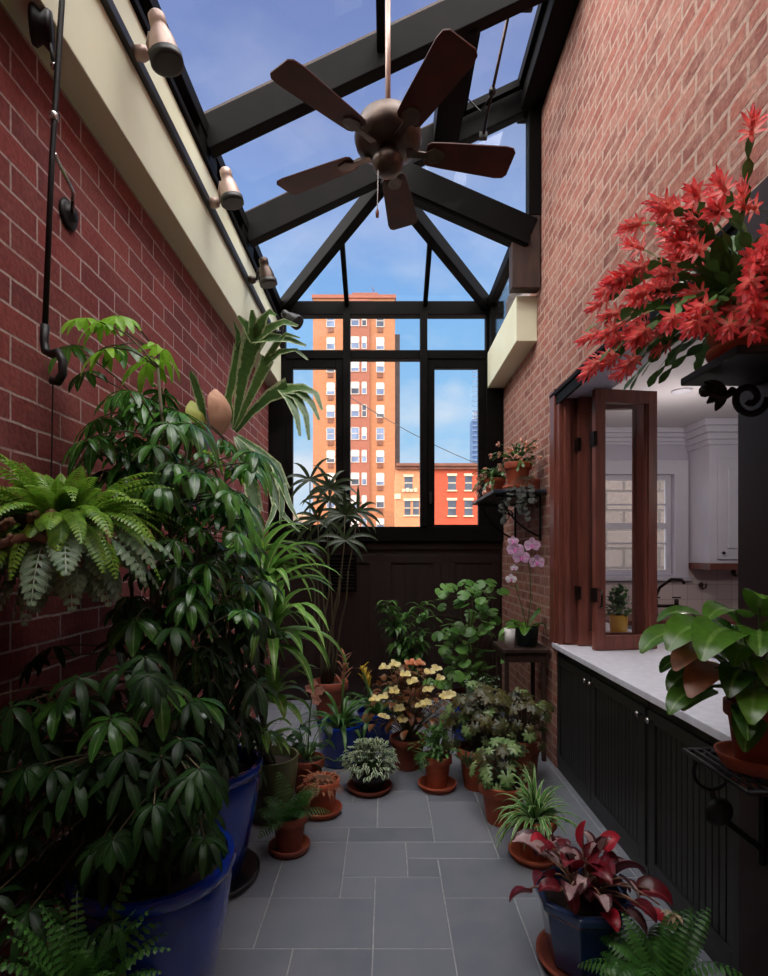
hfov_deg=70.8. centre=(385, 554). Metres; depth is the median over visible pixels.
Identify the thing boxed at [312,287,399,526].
apartment tower
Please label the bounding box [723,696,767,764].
pot
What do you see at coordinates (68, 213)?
wall bracket
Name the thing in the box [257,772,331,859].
fern
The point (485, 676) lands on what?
potted plant
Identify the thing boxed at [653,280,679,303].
flower
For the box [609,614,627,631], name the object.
pot
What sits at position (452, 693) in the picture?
flower
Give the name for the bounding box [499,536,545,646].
orchid
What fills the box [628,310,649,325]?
flower
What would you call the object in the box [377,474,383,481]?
blind
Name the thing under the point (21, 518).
basket
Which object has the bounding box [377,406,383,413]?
blind
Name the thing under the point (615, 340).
flower
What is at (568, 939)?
pot
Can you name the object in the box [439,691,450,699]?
flower
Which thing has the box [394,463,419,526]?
house
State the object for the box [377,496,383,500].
blind
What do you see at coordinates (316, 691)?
flower
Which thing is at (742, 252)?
flower
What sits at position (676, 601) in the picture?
faucet
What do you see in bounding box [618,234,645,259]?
flower
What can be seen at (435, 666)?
flower
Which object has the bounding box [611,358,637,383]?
flower
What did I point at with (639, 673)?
countertop
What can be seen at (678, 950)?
fern
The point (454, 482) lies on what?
house
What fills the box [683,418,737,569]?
upper cabinet
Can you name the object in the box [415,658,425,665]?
flower
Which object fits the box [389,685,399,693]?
flower
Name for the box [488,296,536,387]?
trim
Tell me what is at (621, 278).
flower
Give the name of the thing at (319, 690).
flower
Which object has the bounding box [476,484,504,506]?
trailing plant
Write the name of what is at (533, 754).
pot
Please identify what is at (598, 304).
flower
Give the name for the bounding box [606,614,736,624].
countertop
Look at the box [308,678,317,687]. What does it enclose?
flower
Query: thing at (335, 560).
air vent
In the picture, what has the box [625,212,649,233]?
flower
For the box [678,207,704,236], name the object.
flower
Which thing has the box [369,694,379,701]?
flower
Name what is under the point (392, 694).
pot
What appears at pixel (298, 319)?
spotlight
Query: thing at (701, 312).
flower
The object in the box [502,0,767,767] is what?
wall
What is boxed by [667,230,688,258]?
flower
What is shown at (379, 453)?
blind
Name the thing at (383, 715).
flower
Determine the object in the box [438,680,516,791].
begonias
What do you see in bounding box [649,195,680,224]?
flower
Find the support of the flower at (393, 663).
on the potted flowering plant at (400, 740)
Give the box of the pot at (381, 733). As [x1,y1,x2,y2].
[357,707,393,748]
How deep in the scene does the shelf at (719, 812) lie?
1.63 m
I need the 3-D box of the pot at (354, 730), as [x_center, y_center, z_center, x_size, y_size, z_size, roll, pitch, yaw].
[-0.330,1.354,3.920,0.339,0.288,0.339,0,0,0]
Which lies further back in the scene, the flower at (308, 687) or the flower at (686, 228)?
the flower at (308, 687)
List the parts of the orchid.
flower, flower, flower, flower, flower, pot, flower, flower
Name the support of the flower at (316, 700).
on the begonias at (311, 760)
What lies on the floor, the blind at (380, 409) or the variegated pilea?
the variegated pilea
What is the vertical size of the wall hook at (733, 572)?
0.077 m
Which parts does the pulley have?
cord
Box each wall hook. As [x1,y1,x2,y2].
[698,582,706,589]
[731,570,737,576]
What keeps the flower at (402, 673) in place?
on the potted flowering plant at (400, 740)
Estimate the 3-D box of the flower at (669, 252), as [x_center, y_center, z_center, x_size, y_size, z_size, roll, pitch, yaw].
[0.836,-0.887,1.572,0.088,0.063,0.072,0,0,0]
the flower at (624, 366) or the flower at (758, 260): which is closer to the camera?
the flower at (758, 260)
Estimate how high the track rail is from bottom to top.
0.050 m
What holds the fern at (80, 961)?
on the floor
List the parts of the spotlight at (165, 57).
arm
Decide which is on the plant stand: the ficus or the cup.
the cup
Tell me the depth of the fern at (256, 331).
3.21 m
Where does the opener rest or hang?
attached to the ceiling at (359, 63)
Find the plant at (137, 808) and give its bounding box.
[0,315,284,975]
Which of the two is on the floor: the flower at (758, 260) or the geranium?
the geranium
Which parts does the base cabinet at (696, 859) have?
knob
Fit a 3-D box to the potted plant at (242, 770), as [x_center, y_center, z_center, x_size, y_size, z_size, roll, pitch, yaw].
[-0.776,0.618,2.368,0.591,1.761,0.925,0,0,-15]
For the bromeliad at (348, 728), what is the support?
on the floor
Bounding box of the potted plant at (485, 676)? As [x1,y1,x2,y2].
[451,673,499,740]
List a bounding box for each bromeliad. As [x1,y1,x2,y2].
[297,648,377,768]
[338,662,409,748]
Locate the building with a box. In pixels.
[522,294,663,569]
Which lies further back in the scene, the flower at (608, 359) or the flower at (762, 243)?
the flower at (608, 359)
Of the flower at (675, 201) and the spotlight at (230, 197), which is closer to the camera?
the flower at (675, 201)
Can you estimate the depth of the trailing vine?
3.98 m
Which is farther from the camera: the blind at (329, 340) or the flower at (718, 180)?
the blind at (329, 340)
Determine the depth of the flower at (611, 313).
1.61 m
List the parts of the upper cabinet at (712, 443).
crown, light rail, door, raised panel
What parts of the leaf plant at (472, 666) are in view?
pot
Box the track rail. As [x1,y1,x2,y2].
[100,0,274,332]
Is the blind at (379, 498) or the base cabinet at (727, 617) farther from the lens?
the blind at (379, 498)
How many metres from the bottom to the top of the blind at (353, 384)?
0.783 m
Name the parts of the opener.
rod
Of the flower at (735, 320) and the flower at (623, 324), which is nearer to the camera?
the flower at (735, 320)
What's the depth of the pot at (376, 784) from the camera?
3.37 m
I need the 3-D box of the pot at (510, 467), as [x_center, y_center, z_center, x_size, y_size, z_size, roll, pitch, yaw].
[1.020,-0.608,4.180,0.209,0.206,0.209,0,0,0]
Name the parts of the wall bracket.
arm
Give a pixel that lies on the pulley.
(41, 24)
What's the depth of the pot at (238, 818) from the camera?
2.43 m
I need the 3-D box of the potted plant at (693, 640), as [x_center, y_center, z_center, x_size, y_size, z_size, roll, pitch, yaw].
[0.925,0.347,1.531,0.466,0.515,0.493,0,0,0]
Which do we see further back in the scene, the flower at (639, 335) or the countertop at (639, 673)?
the countertop at (639, 673)
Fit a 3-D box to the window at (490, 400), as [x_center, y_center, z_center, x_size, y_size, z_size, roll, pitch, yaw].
[0.000,-1.363,5.560,2.400,2.445,0.160,0,0,0]
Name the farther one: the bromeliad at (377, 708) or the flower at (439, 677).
the bromeliad at (377, 708)
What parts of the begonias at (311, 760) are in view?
stem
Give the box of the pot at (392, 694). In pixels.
[391,685,425,724]
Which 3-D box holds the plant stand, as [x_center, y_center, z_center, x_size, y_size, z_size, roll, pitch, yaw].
[1.015,1.090,4.085,0.340,0.820,0.370,0,0,0]
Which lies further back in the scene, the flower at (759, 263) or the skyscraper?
the skyscraper
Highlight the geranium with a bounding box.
[407,720,461,794]
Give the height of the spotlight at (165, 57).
0.211 m
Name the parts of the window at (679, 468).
sash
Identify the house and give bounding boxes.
[293,514,308,524]
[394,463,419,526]
[435,463,477,524]
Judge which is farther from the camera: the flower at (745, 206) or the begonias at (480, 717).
the begonias at (480, 717)
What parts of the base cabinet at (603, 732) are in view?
door, door, knob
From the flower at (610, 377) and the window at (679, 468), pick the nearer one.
the flower at (610, 377)
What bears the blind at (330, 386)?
hanging from the apartment tower
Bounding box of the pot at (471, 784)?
[457,740,498,791]
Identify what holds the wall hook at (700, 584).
attached to the wall at (613, 452)
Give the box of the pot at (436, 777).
[423,750,451,788]
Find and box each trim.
[0,0,280,385]
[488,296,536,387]
[606,427,686,444]
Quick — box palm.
[283,458,383,718]
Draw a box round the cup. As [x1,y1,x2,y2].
[504,628,515,647]
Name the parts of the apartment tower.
pane, pane, pane, pane, pane, pane, pane, pane, pane, pane, pane, pane, pane, pane, pane, pane, pane, pane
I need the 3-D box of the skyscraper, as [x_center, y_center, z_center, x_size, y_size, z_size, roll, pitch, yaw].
[55.200,-50.700,324.850,8.119,122.400,10.300,0,0,0]
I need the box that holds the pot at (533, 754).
[505,732,541,784]
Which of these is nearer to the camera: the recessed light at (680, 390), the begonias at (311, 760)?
the begonias at (311, 760)
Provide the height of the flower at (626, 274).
0.074 m
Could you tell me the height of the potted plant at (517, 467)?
0.443 m
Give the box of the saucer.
[726,767,767,796]
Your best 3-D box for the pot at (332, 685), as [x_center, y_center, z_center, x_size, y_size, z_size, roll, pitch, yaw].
[-0.520,1.329,5.000,0.339,0.338,0.339,0,0,0]
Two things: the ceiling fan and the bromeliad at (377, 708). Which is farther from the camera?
the bromeliad at (377, 708)
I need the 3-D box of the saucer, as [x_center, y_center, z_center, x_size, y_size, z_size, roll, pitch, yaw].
[1.100,0.635,1.550,0.209,0.058,0.209,0,0,0]
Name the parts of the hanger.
rod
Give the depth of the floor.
2.40 m
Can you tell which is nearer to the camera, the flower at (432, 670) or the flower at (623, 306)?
the flower at (623, 306)
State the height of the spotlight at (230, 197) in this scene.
0.211 m
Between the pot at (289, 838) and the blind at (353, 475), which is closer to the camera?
the pot at (289, 838)
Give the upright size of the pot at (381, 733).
0.268 m
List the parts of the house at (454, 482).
pane, pane, cornice, pane, pane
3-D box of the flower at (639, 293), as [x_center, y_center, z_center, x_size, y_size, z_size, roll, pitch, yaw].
[0.693,-0.723,1.500,0.084,0.079,0.071,0,0,0]
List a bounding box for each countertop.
[552,622,731,740]
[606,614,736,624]
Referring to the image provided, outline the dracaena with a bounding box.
[210,509,349,825]
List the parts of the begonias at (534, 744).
stem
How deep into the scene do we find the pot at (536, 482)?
4.04 m
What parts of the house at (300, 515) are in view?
cornice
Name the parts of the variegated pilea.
stem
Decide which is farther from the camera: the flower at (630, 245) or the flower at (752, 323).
the flower at (630, 245)
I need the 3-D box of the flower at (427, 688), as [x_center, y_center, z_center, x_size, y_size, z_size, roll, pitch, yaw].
[0.284,0.888,3.587,0.073,0.035,0.062,0,0,35]
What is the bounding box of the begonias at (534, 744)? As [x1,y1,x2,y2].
[496,686,555,784]
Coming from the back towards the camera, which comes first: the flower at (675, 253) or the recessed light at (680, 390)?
the recessed light at (680, 390)
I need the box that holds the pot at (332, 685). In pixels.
[314,676,347,718]
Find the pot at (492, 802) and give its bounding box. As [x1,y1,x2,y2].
[479,772,527,827]
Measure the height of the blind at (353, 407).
0.783 m
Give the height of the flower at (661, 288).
0.065 m
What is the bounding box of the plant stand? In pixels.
[493,641,549,760]
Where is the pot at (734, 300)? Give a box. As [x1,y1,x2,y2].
[705,291,767,347]
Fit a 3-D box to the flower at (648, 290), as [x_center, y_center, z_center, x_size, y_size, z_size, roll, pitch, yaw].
[0.708,-0.730,1.516,0.085,0.072,0.073,0,0,0]
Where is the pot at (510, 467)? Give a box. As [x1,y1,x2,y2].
[504,461,531,484]
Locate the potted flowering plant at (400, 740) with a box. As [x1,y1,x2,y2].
[362,658,455,771]
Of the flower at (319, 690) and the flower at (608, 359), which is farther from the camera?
the flower at (319, 690)
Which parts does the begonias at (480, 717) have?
stem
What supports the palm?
on the floor
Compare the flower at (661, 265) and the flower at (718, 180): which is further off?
the flower at (661, 265)
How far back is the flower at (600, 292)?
1.53 m
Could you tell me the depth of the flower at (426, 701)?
3.57 m
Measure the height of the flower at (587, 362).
0.077 m
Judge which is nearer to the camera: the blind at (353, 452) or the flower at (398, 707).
the flower at (398, 707)
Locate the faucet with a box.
[657,578,685,616]
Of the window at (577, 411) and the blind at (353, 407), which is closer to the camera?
the window at (577, 411)
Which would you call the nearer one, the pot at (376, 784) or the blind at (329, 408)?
the pot at (376, 784)
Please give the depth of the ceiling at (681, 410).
4.50 m
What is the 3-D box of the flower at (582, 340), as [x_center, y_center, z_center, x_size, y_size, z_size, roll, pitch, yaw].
[0.631,-0.681,1.690,0.085,0.075,0.070,0,0,0]
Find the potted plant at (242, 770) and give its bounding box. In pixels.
[141,495,283,897]
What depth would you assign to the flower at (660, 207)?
1.41 m
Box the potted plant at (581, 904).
[509,821,682,975]
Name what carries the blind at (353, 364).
hanging from the apartment tower
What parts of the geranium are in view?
stem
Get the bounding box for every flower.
[305,684,311,692]
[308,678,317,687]
[310,689,319,697]
[312,696,321,704]
[315,685,324,694]
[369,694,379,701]
[377,692,387,698]
[378,663,390,668]
[378,712,389,718]
[389,659,400,666]
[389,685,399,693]
[393,703,405,711]
[397,714,407,722]
[400,670,410,675]
[404,658,415,664]
[406,677,417,684]
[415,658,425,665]
[415,700,426,707]
[421,698,431,705]
[422,686,433,691]
[424,667,435,673]
[431,664,441,670]
[436,674,444,680]
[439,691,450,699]
[446,689,455,697]
[574,327,599,349]
[576,358,602,385]
[582,352,600,370]
[583,295,610,318]
[587,345,613,370]
[591,317,620,345]
[592,274,618,305]
[595,302,621,327]
[598,269,619,286]
[598,348,620,371]
[602,264,632,294]
[602,326,627,350]
[603,269,634,293]
[604,317,626,331]
[607,362,632,382]
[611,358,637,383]
[614,212,645,241]
[615,352,642,376]
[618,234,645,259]
[618,260,635,275]
[618,298,648,314]
[619,253,649,284]
[621,279,652,309]
[622,322,652,349]
[623,313,649,337]
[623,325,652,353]
[624,283,654,308]
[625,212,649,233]
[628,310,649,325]
[636,258,663,284]
[637,327,661,348]
[640,187,674,220]
[645,280,673,303]
[645,340,671,359]
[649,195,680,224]
[650,258,681,286]
[651,214,683,235]
[653,227,680,244]
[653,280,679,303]
[657,241,679,256]
[657,304,684,336]
[663,229,695,258]
[664,193,686,219]
[664,248,692,269]
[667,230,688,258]
[671,217,697,239]
[675,264,700,283]
[677,234,713,263]
[677,281,709,302]
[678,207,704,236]
[678,299,707,329]
[679,194,712,212]
[679,307,711,340]
[680,177,710,210]
[686,292,717,321]
[697,193,732,225]
[699,311,722,340]
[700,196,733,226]
[703,164,737,202]
[705,187,733,202]
[713,312,744,344]
[720,296,740,319]
[727,173,755,210]
[728,309,747,328]
[732,268,766,302]
[733,192,763,222]
[735,290,767,324]
[737,103,767,141]
[738,248,755,265]
[738,313,767,346]
[739,287,767,304]
[740,256,766,282]
[741,248,767,274]
[743,247,762,268]
[752,243,767,257]
[756,224,767,250]
[756,302,767,323]
[760,276,767,292]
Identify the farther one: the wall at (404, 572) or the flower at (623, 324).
the wall at (404, 572)
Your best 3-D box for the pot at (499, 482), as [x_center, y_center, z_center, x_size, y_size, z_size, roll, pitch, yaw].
[0.930,-0.578,4.620,0.189,0.146,0.189,0,0,0]
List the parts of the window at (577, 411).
handle, sash, sash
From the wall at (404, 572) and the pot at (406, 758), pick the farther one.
the wall at (404, 572)
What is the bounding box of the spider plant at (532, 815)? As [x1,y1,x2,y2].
[492,765,588,869]
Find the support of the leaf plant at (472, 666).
on the floor
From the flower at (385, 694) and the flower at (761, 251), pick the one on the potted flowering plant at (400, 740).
the flower at (385, 694)
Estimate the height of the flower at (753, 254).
0.075 m
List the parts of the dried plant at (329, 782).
pot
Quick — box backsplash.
[606,569,737,613]
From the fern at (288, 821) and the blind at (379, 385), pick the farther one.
the blind at (379, 385)
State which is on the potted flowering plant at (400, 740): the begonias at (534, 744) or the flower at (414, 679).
the flower at (414, 679)
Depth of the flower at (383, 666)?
3.65 m
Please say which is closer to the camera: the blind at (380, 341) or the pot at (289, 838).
the pot at (289, 838)
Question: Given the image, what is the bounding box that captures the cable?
[351,398,477,463]
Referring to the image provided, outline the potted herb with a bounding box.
[606,584,631,631]
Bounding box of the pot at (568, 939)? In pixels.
[533,866,634,975]
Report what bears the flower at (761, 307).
on the cactus at (726, 304)
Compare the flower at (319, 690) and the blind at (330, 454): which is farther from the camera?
the blind at (330, 454)
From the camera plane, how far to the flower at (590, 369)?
1.60 m
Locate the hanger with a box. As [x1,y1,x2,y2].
[39,0,66,385]
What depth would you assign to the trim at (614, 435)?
5.43 m
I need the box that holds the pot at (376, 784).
[350,761,387,792]
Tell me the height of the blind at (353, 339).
0.783 m
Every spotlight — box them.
[133,8,183,77]
[209,166,243,209]
[248,257,277,288]
[275,310,303,333]
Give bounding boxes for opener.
[468,7,532,140]
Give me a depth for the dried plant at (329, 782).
3.08 m
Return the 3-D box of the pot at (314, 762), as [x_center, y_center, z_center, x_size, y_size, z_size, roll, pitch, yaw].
[-0.500,1.389,3.420,0.219,0.218,0.219,0,0,0]
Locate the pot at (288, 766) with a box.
[253,745,298,825]
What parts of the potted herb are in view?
stem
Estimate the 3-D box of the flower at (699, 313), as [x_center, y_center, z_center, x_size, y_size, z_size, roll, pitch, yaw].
[0.737,-0.575,1.300,0.076,0.073,0.075,0,0,0]
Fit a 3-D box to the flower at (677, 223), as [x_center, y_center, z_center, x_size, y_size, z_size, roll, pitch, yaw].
[0.766,-0.910,1.477,0.084,0.068,0.067,0,0,0]
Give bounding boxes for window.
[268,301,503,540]
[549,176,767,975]
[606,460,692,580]
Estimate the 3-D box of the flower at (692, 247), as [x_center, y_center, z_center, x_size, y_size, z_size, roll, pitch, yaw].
[0.764,-0.769,1.351,0.088,0.064,0.077,0,0,0]
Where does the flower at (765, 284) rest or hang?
on the cactus at (726, 304)
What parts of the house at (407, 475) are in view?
pane, cornice, pane, pane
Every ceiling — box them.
[129,0,579,348]
[606,337,737,426]
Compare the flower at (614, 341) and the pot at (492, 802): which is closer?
the flower at (614, 341)
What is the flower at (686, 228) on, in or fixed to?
on the cactus at (726, 304)
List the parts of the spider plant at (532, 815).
pot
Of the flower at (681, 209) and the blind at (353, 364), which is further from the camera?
the blind at (353, 364)
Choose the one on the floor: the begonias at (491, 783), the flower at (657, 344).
the begonias at (491, 783)
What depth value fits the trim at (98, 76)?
2.45 m
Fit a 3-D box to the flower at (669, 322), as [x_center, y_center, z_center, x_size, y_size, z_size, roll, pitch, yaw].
[0.688,-0.562,1.304,0.060,0.083,0.078,0,0,39]
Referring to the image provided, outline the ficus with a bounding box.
[375,600,435,724]
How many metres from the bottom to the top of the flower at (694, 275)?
0.068 m
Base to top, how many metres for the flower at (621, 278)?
0.076 m
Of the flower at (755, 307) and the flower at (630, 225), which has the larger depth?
the flower at (630, 225)
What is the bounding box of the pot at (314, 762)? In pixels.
[295,751,324,796]
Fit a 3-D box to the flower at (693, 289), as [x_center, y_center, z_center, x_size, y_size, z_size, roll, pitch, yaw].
[0.832,-0.714,1.474,0.084,0.071,0.065,0,0,-11]
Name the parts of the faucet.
spout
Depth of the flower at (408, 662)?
3.63 m
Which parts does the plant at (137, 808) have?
pot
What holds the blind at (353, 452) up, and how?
hanging from the apartment tower
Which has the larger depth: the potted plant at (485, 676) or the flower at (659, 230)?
the potted plant at (485, 676)
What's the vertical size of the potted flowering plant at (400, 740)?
0.801 m
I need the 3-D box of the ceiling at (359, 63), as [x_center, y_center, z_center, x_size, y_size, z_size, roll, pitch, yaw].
[0.020,-2.915,2.190,2.360,1.710,6.780,0,0,0]
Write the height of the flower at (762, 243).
0.075 m
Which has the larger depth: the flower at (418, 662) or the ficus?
the ficus
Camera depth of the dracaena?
2.54 m
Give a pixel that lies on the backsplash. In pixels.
(722, 586)
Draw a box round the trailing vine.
[498,471,540,523]
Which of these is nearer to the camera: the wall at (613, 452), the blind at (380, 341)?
the wall at (613, 452)
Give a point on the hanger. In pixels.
(61, 375)
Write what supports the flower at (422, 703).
on the potted flowering plant at (400, 740)
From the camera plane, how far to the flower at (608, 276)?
1.71 m
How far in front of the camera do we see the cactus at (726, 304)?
1.47 m
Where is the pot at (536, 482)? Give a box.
[528,479,540,488]
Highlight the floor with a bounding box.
[65,700,722,975]
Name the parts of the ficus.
stem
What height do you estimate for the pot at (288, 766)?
0.358 m
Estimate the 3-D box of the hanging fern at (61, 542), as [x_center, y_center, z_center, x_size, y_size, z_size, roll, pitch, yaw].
[-0.908,-0.170,1.563,0.569,0.730,0.657,0,0,0]
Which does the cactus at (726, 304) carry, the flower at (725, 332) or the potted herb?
the flower at (725, 332)
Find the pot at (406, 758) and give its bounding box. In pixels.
[390,731,425,771]
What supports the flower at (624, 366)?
on the cactus at (726, 304)
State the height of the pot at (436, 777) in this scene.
0.200 m
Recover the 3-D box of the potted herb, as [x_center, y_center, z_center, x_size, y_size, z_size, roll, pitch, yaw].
[1.814,0.419,4.244,0.279,0.391,0.274,0,0,39]
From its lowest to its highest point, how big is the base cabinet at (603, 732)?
0.850 m
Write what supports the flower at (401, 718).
on the potted flowering plant at (400, 740)
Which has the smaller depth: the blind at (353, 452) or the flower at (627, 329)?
the flower at (627, 329)
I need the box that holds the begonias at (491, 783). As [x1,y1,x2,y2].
[469,736,536,827]
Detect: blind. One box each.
[327,338,333,342]
[327,383,333,390]
[327,406,333,410]
[327,451,333,458]
[351,337,358,341]
[351,362,358,367]
[351,382,358,387]
[351,405,358,409]
[351,450,358,455]
[351,473,358,477]
[377,338,383,345]
[377,383,383,387]
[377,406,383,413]
[377,451,383,455]
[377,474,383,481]
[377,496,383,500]
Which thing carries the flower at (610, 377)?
on the cactus at (726, 304)
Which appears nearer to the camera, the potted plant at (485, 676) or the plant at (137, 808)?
the plant at (137, 808)
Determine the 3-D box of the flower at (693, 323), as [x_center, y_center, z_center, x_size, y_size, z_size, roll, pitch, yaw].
[0.721,-0.536,1.259,0.063,0.077,0.077,0,0,43]
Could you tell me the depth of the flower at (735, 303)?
1.43 m
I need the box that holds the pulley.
[28,2,54,69]
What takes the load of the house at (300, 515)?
on the ground
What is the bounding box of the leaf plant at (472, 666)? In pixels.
[418,579,517,706]
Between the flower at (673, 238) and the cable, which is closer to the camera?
the flower at (673, 238)
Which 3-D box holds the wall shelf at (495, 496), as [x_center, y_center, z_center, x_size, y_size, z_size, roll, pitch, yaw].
[0.998,-0.300,4.540,0.395,0.380,1.040,0,0,0]
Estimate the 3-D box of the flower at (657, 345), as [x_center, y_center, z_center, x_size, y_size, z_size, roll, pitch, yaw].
[0.836,-0.634,1.651,0.076,0.074,0.071,0,0,-27]
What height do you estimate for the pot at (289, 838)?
0.176 m
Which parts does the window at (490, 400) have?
sash, pane, handle, sash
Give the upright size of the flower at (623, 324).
0.082 m
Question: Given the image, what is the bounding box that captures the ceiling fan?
[270,0,514,229]
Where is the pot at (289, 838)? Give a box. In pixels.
[271,806,307,852]
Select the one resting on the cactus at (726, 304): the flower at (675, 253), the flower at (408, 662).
the flower at (675, 253)
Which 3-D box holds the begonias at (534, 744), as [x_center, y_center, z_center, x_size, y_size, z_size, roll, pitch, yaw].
[0.883,1.179,3.564,0.460,0.637,0.458,0,0,0]
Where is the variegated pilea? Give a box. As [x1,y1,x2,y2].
[340,737,399,797]
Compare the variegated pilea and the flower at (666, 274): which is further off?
the variegated pilea
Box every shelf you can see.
[471,489,545,540]
[681,345,767,416]
[681,748,767,865]
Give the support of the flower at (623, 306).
on the cactus at (726, 304)
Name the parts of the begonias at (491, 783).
stem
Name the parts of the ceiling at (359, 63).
eave rail, eave rail, post, eave rail, vent sash, glass pane, post, post, wall plate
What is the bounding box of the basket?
[0,513,110,555]
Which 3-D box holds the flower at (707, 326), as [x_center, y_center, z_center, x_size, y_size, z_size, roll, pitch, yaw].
[0.775,-0.557,1.301,0.061,0.086,0.082,0,0,41]
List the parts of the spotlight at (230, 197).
arm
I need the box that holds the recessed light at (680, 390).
[671,388,692,394]
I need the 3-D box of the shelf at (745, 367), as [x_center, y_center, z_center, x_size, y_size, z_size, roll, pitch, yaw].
[1.048,-0.417,1.560,0.247,0.275,0.280,0,0,0]
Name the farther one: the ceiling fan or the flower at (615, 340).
the ceiling fan
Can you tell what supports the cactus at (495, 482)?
on the wall shelf at (495, 496)
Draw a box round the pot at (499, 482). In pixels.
[483,477,505,491]
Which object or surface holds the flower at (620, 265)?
on the cactus at (726, 304)
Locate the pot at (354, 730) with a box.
[317,716,363,768]
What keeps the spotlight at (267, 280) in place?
attached to the track rail
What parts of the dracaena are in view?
stem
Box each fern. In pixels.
[0,384,180,625]
[0,864,169,975]
[185,309,322,533]
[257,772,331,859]
[578,907,741,975]
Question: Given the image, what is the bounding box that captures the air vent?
[326,555,356,591]
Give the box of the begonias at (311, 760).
[272,678,347,796]
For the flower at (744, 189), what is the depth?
1.45 m
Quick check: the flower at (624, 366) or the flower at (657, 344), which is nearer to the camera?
the flower at (624, 366)
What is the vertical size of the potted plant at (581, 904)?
0.516 m
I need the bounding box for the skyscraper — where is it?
[470,371,477,462]
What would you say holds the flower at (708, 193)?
on the cactus at (726, 304)
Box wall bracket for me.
[55,153,78,231]
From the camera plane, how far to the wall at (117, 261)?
2.02 m
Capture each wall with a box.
[0,2,269,975]
[269,541,502,699]
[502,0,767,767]
[606,445,688,581]
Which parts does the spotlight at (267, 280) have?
arm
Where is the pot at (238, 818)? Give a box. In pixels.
[212,745,263,881]
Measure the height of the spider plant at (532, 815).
0.422 m
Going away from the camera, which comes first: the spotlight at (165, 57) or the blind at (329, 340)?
the spotlight at (165, 57)
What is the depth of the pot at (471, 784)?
3.44 m
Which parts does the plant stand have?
leg, leg, leg, leg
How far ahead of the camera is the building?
7.60 m
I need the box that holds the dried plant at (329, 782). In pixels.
[296,769,344,820]
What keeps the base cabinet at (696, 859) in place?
on the floor
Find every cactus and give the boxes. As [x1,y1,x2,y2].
[471,467,507,495]
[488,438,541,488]
[574,103,767,390]
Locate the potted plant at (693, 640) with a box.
[639,588,767,778]
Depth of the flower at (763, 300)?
1.29 m
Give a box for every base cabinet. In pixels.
[557,651,648,875]
[606,614,737,660]
[644,702,737,975]
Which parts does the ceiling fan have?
blade, blade, blade arm, blade arm, pull chain, blade arm, blade, blade arm, blade arm, blade, blade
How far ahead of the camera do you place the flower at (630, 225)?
1.47 m
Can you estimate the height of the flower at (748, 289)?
0.070 m

